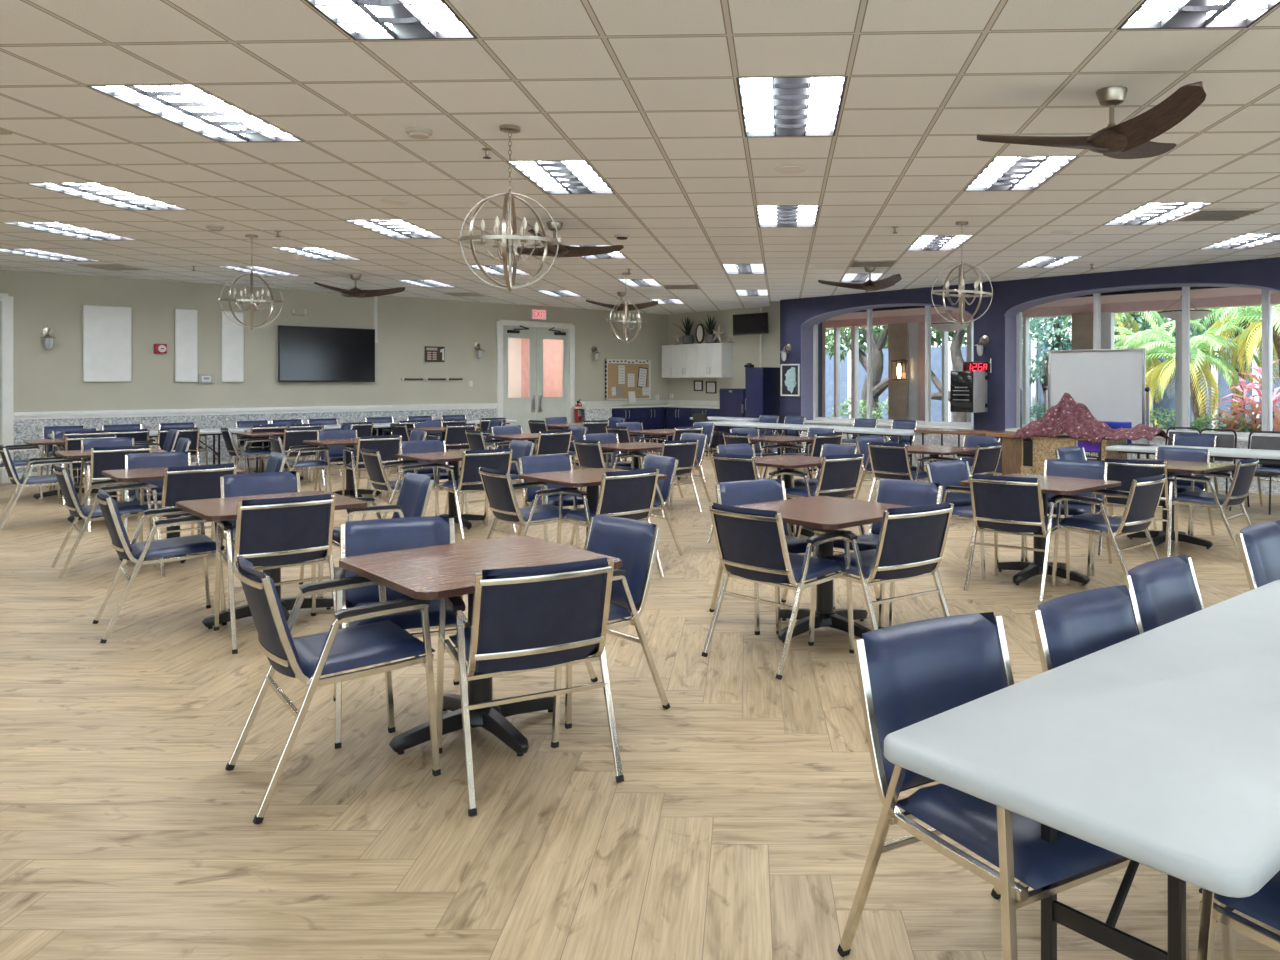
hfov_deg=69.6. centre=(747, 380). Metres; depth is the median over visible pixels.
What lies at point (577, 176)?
ceiling light
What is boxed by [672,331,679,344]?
starfish
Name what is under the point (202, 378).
thermostat
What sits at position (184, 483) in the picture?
armchair
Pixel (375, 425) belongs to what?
folding table
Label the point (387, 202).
grille
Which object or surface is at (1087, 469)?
armchair
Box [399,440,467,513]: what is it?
armchair
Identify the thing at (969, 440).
armchair
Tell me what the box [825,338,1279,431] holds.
wall
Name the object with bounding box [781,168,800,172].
grille
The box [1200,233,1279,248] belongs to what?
ceiling light
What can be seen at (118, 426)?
armchair
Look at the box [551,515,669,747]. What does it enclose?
armchair
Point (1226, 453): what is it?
folding table
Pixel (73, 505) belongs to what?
armchair
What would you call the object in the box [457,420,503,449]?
armchair
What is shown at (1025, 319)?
porch column
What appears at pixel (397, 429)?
armchair
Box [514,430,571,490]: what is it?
armchair
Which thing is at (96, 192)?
ceiling light
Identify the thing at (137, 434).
armchair
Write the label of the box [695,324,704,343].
oval frame
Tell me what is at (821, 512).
square table
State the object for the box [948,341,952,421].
column
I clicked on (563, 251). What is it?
ceiling fan
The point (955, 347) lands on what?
leafy tree
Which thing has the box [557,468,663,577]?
armchair
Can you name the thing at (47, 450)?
armchair
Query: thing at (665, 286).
ceiling vent
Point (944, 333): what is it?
porch column
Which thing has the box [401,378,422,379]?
wall rail
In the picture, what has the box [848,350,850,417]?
column
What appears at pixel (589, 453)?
armchair
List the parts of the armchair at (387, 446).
leg, frame, leg, backrest, panel, leg, frame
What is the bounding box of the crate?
[1078,440,1100,460]
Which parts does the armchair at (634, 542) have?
leg, frame, leg, seat, backrest, frame, leg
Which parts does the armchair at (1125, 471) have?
leg, leg, backrest, panel, frame, leg, leg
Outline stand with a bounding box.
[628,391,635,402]
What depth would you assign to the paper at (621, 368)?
21.73 m
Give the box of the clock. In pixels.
[963,358,990,372]
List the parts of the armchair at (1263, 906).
leg, frame, seat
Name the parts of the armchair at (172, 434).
backrest, frame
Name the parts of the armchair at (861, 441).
leg, frame, backrest, seat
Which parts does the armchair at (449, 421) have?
panel, backrest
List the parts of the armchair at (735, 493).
leg, frame, backrest, leg, frame, leg, seat, leg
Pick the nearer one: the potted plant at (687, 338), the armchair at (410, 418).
the armchair at (410, 418)
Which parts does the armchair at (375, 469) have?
frame, leg, backrest, panel, leg, frame, seat, leg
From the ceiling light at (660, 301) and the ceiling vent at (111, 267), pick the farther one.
the ceiling light at (660, 301)
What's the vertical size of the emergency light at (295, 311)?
0.136 m
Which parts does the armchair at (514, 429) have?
frame, backrest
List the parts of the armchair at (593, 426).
backrest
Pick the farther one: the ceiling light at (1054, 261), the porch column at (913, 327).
the porch column at (913, 327)
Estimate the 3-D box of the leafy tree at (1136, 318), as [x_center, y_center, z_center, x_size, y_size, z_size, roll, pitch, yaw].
[10.629,-1.188,25.046,7.144,5.555,2.734,0,0,45]
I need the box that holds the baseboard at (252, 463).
[17,447,493,479]
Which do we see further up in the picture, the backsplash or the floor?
the backsplash
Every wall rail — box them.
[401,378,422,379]
[425,378,445,379]
[446,378,462,379]
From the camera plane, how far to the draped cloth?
11.63 m
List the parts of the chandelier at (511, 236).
bulb, arm, bulb, arm, arm, stem, chain, arm, arm, bulb, arm, bulb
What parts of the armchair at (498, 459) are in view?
leg, seat, frame, leg, backrest, panel, leg, frame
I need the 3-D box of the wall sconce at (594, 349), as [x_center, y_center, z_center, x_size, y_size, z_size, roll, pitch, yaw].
[-3.505,-0.638,21.125,0.204,0.354,0.241,0,0,-45]
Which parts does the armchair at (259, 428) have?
leg, frame, leg, panel, backrest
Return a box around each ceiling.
[0,0,1279,314]
[825,287,1279,320]
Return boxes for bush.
[829,396,876,418]
[872,397,887,418]
[1022,402,1043,422]
[1150,406,1206,430]
[1190,412,1252,432]
[1235,418,1278,433]
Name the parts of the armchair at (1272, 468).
leg, leg, seat, backrest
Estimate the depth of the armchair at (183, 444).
10.61 m
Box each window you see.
[813,306,972,425]
[1016,286,1279,436]
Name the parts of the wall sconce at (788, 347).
wall plate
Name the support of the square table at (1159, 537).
on the floor
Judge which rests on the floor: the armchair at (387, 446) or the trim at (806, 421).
the armchair at (387, 446)
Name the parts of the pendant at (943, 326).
lamp shade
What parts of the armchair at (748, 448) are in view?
backrest, frame, leg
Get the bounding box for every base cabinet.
[612,408,639,421]
[639,407,663,442]
[665,407,691,440]
[691,408,719,447]
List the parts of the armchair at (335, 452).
leg, leg, backrest, seat, leg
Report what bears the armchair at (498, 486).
on the floor
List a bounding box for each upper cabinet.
[662,344,696,377]
[697,343,732,377]
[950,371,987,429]
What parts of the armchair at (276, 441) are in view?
panel, backrest, leg, frame, seat, leg, leg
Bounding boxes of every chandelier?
[218,234,284,329]
[458,124,561,291]
[605,273,645,342]
[931,221,992,324]
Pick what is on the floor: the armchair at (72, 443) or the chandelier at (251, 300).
the armchair at (72, 443)
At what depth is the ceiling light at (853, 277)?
14.70 m
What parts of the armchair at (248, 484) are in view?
leg, frame, leg, backrest, frame, leg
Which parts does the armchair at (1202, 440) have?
backrest, frame, leg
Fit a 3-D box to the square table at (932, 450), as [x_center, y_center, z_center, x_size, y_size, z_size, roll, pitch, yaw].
[2.150,1.155,10.540,0.918,0.750,0.918,0,0,-44]
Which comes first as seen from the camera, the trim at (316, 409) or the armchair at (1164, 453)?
the armchair at (1164, 453)
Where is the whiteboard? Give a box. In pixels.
[1043,348,1149,458]
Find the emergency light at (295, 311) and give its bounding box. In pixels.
[291,308,305,315]
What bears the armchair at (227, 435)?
on the floor
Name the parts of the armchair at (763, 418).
backrest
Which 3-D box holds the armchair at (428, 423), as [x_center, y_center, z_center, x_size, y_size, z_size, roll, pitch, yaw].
[-5.331,1.101,15.528,0.580,0.854,0.650,0,0,-44]
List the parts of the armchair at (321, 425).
backrest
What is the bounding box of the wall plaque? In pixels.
[425,346,444,361]
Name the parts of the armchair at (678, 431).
frame, backrest, panel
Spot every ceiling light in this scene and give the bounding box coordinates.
[0,222,135,239]
[0,248,98,260]
[26,183,187,209]
[88,84,304,141]
[217,266,299,275]
[271,247,360,259]
[305,0,477,40]
[345,220,443,238]
[397,280,454,286]
[467,265,530,274]
[507,160,615,193]
[537,290,582,296]
[567,245,627,258]
[617,279,661,286]
[650,299,684,303]
[722,264,765,273]
[735,290,768,295]
[736,76,847,136]
[756,205,819,227]
[840,273,883,281]
[906,235,973,250]
[963,156,1077,190]
[1015,256,1083,267]
[1104,203,1211,224]
[1116,0,1279,29]
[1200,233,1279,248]
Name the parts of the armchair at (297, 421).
backrest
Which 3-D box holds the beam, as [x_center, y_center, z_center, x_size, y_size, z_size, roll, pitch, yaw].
[7.136,-1.385,17.241,17.966,0.170,0.250,0,0,45]
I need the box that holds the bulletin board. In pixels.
[605,359,650,399]
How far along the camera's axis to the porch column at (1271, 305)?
15.45 m
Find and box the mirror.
[697,325,702,341]
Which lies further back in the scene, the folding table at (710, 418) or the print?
the folding table at (710, 418)
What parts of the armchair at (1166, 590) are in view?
frame, frame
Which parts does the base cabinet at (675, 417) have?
door, door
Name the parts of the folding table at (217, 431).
rail, leg, leg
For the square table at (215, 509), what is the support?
on the floor
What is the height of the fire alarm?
0.157 m
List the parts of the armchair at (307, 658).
leg, panel, backrest, leg, frame, seat, leg, leg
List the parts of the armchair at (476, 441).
panel, frame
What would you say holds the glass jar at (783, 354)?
on the wall sconce at (788, 347)
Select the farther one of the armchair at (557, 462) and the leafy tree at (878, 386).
the leafy tree at (878, 386)
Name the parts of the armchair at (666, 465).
seat, backrest, frame, leg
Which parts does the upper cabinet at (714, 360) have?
door, door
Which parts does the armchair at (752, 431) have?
backrest, leg, seat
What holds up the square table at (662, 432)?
on the floor
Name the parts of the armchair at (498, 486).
frame, leg, panel, backrest, leg, frame, leg, seat, leg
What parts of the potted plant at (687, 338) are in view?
pot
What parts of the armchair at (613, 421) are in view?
backrest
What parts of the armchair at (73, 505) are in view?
panel, backrest, leg, leg, frame, seat, leg, leg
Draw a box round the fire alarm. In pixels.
[154,344,166,353]
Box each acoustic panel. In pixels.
[83,305,131,381]
[175,309,197,381]
[221,311,243,381]
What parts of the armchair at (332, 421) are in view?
backrest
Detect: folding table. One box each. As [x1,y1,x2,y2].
[47,428,243,485]
[234,423,389,472]
[382,420,516,448]
[690,416,758,451]
[708,421,817,452]
[792,425,931,470]
[884,580,1279,959]
[1106,443,1279,461]
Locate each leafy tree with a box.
[825,321,966,349]
[825,325,954,418]
[931,326,966,421]
[1022,306,1256,343]
[1022,312,1149,392]
[1118,307,1243,338]
[1156,306,1257,337]
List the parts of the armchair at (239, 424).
leg, backrest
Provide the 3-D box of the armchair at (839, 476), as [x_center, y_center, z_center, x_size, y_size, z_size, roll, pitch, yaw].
[0.702,1.101,8.588,0.580,0.854,0.650,0,0,-40]
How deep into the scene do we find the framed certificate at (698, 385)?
21.98 m
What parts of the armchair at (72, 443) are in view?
leg, frame, backrest, panel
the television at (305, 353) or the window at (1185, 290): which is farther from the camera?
the television at (305, 353)
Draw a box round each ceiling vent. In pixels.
[0,129,11,134]
[78,264,148,270]
[444,292,485,295]
[661,285,699,288]
[849,260,896,266]
[1172,208,1263,220]
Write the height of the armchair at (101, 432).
0.854 m
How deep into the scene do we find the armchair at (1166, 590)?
3.35 m
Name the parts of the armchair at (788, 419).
backrest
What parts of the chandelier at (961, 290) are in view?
stem, chain, arm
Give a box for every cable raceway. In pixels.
[374,296,377,342]
[759,307,762,366]
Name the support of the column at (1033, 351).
attached to the wall at (936, 352)
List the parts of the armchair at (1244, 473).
leg, leg, seat, frame, leg, leg, backrest, panel, frame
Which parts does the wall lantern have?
lamp shade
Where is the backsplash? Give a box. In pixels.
[579,400,719,405]
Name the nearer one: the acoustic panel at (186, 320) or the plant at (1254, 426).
the acoustic panel at (186, 320)
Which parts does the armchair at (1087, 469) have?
leg, frame, seat, backrest, leg, frame, leg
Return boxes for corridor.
[508,327,563,397]
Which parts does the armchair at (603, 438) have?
backrest, leg, seat, frame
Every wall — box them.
[0,270,667,482]
[668,301,822,416]
[780,257,1279,494]
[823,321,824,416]
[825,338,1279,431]
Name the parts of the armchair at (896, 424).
seat, backrest, frame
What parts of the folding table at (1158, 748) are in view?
leg, leg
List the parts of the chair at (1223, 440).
frame, backrest, seat, leg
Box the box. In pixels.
[744,363,753,366]
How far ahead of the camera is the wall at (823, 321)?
19.58 m
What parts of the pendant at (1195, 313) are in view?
lamp shade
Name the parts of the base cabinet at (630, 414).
door, door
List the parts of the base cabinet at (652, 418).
door, door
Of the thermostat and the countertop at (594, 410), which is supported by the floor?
the countertop at (594, 410)
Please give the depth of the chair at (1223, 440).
11.33 m
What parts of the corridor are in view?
door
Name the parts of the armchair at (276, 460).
backrest, frame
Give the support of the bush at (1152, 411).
on the ground
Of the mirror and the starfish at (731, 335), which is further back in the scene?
the mirror
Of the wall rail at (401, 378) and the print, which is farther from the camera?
the wall rail at (401, 378)
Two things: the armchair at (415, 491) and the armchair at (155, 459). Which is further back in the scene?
the armchair at (155, 459)
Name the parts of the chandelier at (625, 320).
stem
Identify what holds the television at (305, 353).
attached to the wall at (45, 380)
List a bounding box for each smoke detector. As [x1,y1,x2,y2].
[206,225,223,230]
[405,126,432,138]
[614,234,628,239]
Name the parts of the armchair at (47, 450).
leg, frame, leg, backrest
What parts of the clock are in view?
display panel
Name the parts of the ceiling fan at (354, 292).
blade, blade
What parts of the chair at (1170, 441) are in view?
backrest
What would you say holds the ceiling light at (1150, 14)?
attached to the ceiling at (643, 92)
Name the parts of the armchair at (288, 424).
leg, backrest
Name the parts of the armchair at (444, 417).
backrest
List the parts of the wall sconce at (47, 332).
wall plate, arm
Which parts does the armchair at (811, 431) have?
seat, backrest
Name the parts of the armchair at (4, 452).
panel, backrest, leg, leg, frame, seat, leg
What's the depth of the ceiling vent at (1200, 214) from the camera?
9.02 m
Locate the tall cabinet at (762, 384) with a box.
[745,367,779,452]
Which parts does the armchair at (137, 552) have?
panel, backrest, leg, leg, frame, seat, leg, leg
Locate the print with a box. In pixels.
[1078,441,1099,451]
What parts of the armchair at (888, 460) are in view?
leg, frame, backrest, panel, frame, leg, seat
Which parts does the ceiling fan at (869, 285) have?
blade, blade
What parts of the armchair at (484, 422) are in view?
backrest, panel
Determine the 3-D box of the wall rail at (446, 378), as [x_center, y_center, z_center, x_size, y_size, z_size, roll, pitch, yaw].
[-6.033,-0.037,18.742,0.033,0.050,0.353,0,0,45]
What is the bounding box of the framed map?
[780,364,799,395]
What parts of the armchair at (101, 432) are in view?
panel, backrest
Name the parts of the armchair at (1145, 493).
leg, seat, leg, frame, leg, backrest, panel, leg, frame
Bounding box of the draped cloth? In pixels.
[1013,392,1170,443]
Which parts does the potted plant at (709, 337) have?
pot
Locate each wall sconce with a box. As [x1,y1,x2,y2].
[42,327,56,349]
[474,342,484,358]
[591,346,599,360]
[779,344,791,360]
[974,335,988,355]
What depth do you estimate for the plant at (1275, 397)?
16.49 m
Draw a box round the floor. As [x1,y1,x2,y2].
[0,448,1279,959]
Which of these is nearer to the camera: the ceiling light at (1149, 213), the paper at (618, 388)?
the ceiling light at (1149, 213)
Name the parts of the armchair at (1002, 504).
leg, frame, leg, backrest, panel, seat, leg, frame, leg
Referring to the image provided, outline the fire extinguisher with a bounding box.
[575,399,581,420]
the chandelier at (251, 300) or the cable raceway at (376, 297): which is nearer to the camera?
the chandelier at (251, 300)
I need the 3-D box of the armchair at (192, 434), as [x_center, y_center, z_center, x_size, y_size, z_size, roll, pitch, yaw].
[-8.369,1.101,13.301,0.650,0.854,0.580,0,0,45]
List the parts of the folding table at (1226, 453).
rail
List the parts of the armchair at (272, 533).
leg, frame, leg, seat, backrest, panel, leg, frame, leg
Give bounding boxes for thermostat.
[198,374,213,383]
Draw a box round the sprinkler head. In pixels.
[482,148,491,158]
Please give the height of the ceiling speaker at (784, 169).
0.015 m
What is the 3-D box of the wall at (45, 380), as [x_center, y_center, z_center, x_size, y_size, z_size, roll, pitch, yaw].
[-7.498,-0.125,17.439,0.206,3.310,15.756,0,0,45]
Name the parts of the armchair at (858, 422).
seat, backrest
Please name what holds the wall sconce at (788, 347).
attached to the wall at (1265, 272)
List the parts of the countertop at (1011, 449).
leg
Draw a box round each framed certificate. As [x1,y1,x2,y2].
[694,380,702,390]
[706,381,715,393]
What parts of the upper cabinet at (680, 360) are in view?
door, door, door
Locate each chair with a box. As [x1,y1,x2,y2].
[692,410,724,456]
[1102,421,1131,459]
[1165,427,1199,444]
[1187,428,1236,508]
[1229,431,1279,514]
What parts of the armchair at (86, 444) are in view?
leg, frame, backrest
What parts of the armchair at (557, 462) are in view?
leg, frame, backrest, leg, seat, frame, leg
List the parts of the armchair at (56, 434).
leg, backrest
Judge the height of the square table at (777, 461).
0.750 m
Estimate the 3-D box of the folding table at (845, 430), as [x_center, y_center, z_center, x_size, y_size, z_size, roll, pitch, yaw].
[1.835,1.153,14.905,0.760,0.746,2.440,0,0,-43]
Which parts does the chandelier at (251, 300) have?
arm, chain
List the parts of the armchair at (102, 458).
leg, leg, frame, backrest, panel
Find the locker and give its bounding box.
[720,388,744,444]
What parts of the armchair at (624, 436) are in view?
panel, frame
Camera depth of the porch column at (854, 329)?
21.70 m
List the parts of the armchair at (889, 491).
seat, frame, leg, leg, backrest, frame, leg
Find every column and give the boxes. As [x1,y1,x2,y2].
[834,327,839,417]
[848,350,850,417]
[851,326,858,417]
[888,323,908,419]
[909,322,917,420]
[918,322,924,420]
[942,321,947,421]
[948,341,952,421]
[967,320,972,422]
[1023,317,1028,424]
[1031,338,1036,420]
[1072,313,1092,349]
[1101,312,1113,348]
[1175,308,1181,429]
[1212,347,1217,430]
[1252,331,1259,427]
[1270,304,1272,433]
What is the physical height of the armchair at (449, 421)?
0.854 m
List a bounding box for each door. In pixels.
[0,293,13,483]
[496,320,574,448]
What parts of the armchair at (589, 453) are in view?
frame, backrest, panel, frame, leg, seat, leg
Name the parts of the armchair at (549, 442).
frame, panel, backrest, frame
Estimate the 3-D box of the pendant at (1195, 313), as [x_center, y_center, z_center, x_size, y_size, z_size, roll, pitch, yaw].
[7.159,-1.190,14.941,0.801,0.420,0.801,0,0,0]
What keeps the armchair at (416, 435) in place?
on the floor
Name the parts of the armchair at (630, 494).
leg, seat, frame, leg, panel, backrest, frame, leg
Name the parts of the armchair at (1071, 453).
backrest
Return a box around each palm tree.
[1062,311,1170,349]
[1114,320,1205,402]
[1124,326,1259,428]
[1165,306,1279,431]
[1209,305,1279,381]
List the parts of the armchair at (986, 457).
frame, panel, backrest, frame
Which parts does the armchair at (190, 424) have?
backrest, leg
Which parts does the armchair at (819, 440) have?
frame, panel, backrest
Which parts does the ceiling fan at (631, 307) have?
blade, blade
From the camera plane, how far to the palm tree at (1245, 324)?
18.77 m
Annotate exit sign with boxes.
[530,309,545,319]
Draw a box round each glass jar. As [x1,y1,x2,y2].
[44,338,52,349]
[477,350,482,358]
[781,352,786,360]
[977,345,982,355]
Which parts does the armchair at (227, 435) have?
panel, leg, frame, seat, leg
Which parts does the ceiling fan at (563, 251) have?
blade, blade, blade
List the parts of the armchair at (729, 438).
backrest, panel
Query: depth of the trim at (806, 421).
16.72 m
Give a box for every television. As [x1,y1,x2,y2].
[278,325,374,381]
[733,312,768,335]
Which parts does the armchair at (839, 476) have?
seat, frame, leg, backrest, panel, frame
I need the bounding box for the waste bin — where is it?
[1020,438,1032,466]
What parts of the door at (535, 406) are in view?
push plate, push plate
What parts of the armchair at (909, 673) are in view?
leg, panel, backrest, frame, leg, frame, leg, seat, leg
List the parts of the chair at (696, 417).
backrest, frame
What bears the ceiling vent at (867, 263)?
in the ceiling at (643, 92)
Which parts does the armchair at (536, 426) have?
panel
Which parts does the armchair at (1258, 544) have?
frame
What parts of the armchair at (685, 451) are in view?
leg, frame, panel, backrest, frame, leg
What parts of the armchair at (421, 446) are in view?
frame, backrest, seat, leg, frame, leg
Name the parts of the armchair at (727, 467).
leg, frame, backrest, panel, frame, leg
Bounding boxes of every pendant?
[931,310,969,331]
[1158,295,1211,320]
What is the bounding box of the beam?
[825,293,1279,328]
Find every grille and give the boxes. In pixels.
[386,201,402,203]
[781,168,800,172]
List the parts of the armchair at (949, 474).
leg, frame, backrest, seat, frame, leg, leg, leg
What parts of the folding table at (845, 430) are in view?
rail, leg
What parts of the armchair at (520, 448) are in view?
leg, seat, backrest, frame, leg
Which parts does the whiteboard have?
board frame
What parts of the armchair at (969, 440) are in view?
backrest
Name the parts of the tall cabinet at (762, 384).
door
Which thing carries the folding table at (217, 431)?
on the floor
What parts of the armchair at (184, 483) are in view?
leg, leg, frame, seat, panel, backrest, leg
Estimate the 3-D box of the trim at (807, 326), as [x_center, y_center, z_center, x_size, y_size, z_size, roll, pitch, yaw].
[2.608,-0.294,17.052,3.932,2.248,0.462,0,0,45]
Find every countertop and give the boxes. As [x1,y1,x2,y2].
[571,400,719,420]
[571,404,719,408]
[914,428,1020,474]
[1021,435,1126,474]
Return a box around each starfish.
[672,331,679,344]
[713,325,723,342]
[727,330,733,342]
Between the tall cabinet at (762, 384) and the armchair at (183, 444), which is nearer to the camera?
the armchair at (183, 444)
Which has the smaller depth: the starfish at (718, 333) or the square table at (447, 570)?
the square table at (447, 570)
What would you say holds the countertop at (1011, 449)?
on the floor
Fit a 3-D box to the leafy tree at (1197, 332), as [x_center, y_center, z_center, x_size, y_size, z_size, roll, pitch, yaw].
[13.335,-1.226,21.774,6.974,5.628,2.648,0,0,40]
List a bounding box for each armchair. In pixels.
[0,444,42,500]
[0,445,76,530]
[41,426,84,487]
[49,429,99,490]
[51,464,155,578]
[53,430,109,495]
[57,434,119,505]
[78,437,145,503]
[84,445,154,531]
[93,488,226,642]
[102,424,151,442]
[105,429,149,440]
[119,429,178,492]
[120,438,190,518]
[122,451,199,534]
[139,463,236,577]
[149,427,199,464]
[158,422,207,464]
[200,452,286,556]
[214,494,335,653]
[220,427,270,470]
[220,471,322,609]
[225,553,440,823]
[234,420,268,473]
[237,425,288,472]
[258,423,308,478]
[269,435,331,491]
[271,419,316,469]
[271,427,324,485]
[287,423,324,475]
[301,423,352,476]
[305,418,337,467]
[314,429,370,490]
[317,472,433,597]
[333,516,473,748]
[338,422,372,475]
[342,435,401,497]
[360,448,439,519]
[365,417,393,435]
[367,429,426,497]
[382,420,425,471]
[389,423,440,475]
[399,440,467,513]
[406,416,432,420]
[413,420,442,439]
[428,423,476,473]
[435,448,515,538]
[436,557,623,815]
[441,415,478,449]
[442,419,466,450]
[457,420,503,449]
[460,440,534,524]
[465,430,509,494]
[479,418,505,448]
[479,466,579,548]
[491,425,535,452]
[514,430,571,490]
[517,454,600,545]
[528,420,575,468]
[535,425,586,462]
[544,417,567,430]
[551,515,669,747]
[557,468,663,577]
[571,439,640,508]
[582,420,608,433]
[583,433,643,490]
[606,426,658,461]
[608,417,624,459]
[616,422,651,441]
[631,439,701,516]
[641,455,682,555]
[646,433,710,505]
[651,426,704,483]
[667,422,714,478]
[701,503,853,679]
[707,453,796,542]
[709,479,834,634]
[716,443,772,479]
[723,432,782,469]
[730,427,776,477]
[758,415,778,448]
[763,416,805,452]
[780,453,864,533]
[782,444,857,498]
[783,432,842,478]
[785,428,835,477]
[808,502,953,645]
[833,478,949,625]
[837,612,1189,959]
[841,418,877,453]
[855,435,921,499]
[867,442,937,500]
[872,420,917,465]
[925,460,1028,578]
[932,442,1002,475]
[952,435,1000,475]
[964,474,1069,601]
[1018,585,1236,959]
[1021,459,1111,575]
[1051,474,1166,587]
[1052,446,1109,534]
[1098,458,1177,556]
[1122,555,1203,631]
[1153,447,1214,535]
[1165,457,1258,560]
[1173,433,1218,507]
[1197,870,1279,959]
[1235,520,1279,589]
[1244,464,1279,510]
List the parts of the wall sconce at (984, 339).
arm, wall plate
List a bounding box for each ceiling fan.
[314,274,404,297]
[506,222,623,257]
[586,292,657,310]
[818,267,901,290]
[977,81,1206,158]
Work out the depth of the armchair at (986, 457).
9.87 m
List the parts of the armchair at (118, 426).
backrest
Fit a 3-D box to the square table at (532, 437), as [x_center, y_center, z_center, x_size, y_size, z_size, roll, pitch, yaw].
[-3.100,1.155,13.050,0.918,0.750,0.918,0,0,-44]
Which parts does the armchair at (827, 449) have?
seat, leg, frame, backrest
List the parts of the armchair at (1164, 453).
backrest, seat, leg, frame, leg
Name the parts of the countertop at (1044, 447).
panel, panel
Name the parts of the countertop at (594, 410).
panel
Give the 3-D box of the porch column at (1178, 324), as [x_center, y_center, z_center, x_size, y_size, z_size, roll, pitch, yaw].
[7.823,0.110,16.477,0.160,2.840,0.140,0,0,-45]
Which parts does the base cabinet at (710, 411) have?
door, door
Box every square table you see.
[23,439,98,498]
[55,447,166,522]
[102,464,244,562]
[176,490,366,628]
[235,431,303,480]
[303,438,380,496]
[339,535,621,756]
[395,450,483,529]
[407,427,482,470]
[488,433,574,483]
[518,468,666,535]
[547,423,581,465]
[601,442,661,468]
[629,429,702,479]
[735,496,910,642]
[750,435,813,486]
[755,455,822,536]
[907,445,975,516]
[960,473,1120,585]
[1127,458,1235,548]
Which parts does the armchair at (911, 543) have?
leg, seat, frame, leg, leg, backrest, panel, leg, frame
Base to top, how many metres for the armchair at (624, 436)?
0.854 m
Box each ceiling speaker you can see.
[380,199,408,204]
[775,166,806,173]
[1051,230,1073,234]
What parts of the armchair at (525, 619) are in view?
leg, frame, seat, leg, backrest, panel, leg, frame, leg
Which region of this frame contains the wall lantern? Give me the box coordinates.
[891,359,906,379]
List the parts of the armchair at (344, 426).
backrest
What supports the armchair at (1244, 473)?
on the floor
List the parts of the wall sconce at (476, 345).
wall plate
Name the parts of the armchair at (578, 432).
backrest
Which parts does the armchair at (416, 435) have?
backrest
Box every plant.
[674,318,693,343]
[699,314,716,342]
[1204,398,1252,431]
[1217,376,1261,431]
[1229,396,1277,430]
[1231,360,1279,430]
[1241,387,1279,433]
[1254,404,1279,433]
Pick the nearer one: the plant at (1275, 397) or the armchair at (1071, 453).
the armchair at (1071, 453)
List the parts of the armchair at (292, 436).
frame, backrest, panel, leg, leg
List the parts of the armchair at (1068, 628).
frame, backrest, frame, leg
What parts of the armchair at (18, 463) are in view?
seat, frame, leg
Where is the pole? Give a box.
[1019,388,1022,427]
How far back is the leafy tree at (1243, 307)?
23.71 m
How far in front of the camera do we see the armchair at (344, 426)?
14.25 m
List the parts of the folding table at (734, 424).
leg, rail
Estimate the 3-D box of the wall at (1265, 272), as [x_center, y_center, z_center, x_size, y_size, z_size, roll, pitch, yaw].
[6.217,-0.125,13.911,1.100,3.310,14.629,0,0,-45]
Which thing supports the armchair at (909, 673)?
on the floor
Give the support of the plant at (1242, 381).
on the ground
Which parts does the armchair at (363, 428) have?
backrest, panel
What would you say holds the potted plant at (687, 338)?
on the upper cabinet at (680, 360)
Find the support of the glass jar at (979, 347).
on the wall sconce at (984, 339)
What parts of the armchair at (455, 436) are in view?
frame, backrest, panel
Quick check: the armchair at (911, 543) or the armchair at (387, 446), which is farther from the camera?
the armchair at (387, 446)
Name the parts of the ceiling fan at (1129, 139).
blade, blade, blade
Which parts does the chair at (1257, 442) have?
seat, frame, backrest, leg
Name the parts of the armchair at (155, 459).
leg, leg, frame, seat, backrest, frame, leg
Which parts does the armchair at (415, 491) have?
leg, seat, leg, frame, backrest, frame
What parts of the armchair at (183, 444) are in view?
backrest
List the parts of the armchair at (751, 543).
leg, frame, panel, backrest, leg, leg, frame, seat, leg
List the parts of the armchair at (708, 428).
backrest, frame, leg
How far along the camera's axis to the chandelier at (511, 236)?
5.94 m
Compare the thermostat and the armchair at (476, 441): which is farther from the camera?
the thermostat
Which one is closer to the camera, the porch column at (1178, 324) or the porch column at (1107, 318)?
the porch column at (1178, 324)
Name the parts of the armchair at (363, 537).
leg, leg, frame, backrest, seat, frame, leg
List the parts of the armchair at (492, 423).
backrest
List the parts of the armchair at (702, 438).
leg, leg, backrest, frame, leg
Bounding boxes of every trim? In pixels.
[14,401,584,419]
[801,303,973,429]
[805,420,972,429]
[1005,283,1279,428]
[1005,428,1250,441]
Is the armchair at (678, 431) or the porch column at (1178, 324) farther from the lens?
the porch column at (1178, 324)
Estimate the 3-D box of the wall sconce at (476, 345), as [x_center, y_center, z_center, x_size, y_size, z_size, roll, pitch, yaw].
[-5.603,-0.637,19.027,0.204,0.354,0.241,0,0,-45]
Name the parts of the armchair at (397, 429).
panel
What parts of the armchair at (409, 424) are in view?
panel, backrest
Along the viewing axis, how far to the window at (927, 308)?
17.52 m
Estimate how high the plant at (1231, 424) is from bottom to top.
1.298 m
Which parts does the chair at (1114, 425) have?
backrest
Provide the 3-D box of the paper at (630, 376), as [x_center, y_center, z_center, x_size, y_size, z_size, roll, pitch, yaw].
[-2.811,-0.017,21.939,0.200,0.320,0.005,0,0,-45]
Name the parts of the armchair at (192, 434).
frame, backrest, panel, frame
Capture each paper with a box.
[611,387,615,395]
[617,387,620,395]
[618,365,624,383]
[628,374,633,386]
[637,367,647,387]
[642,387,648,394]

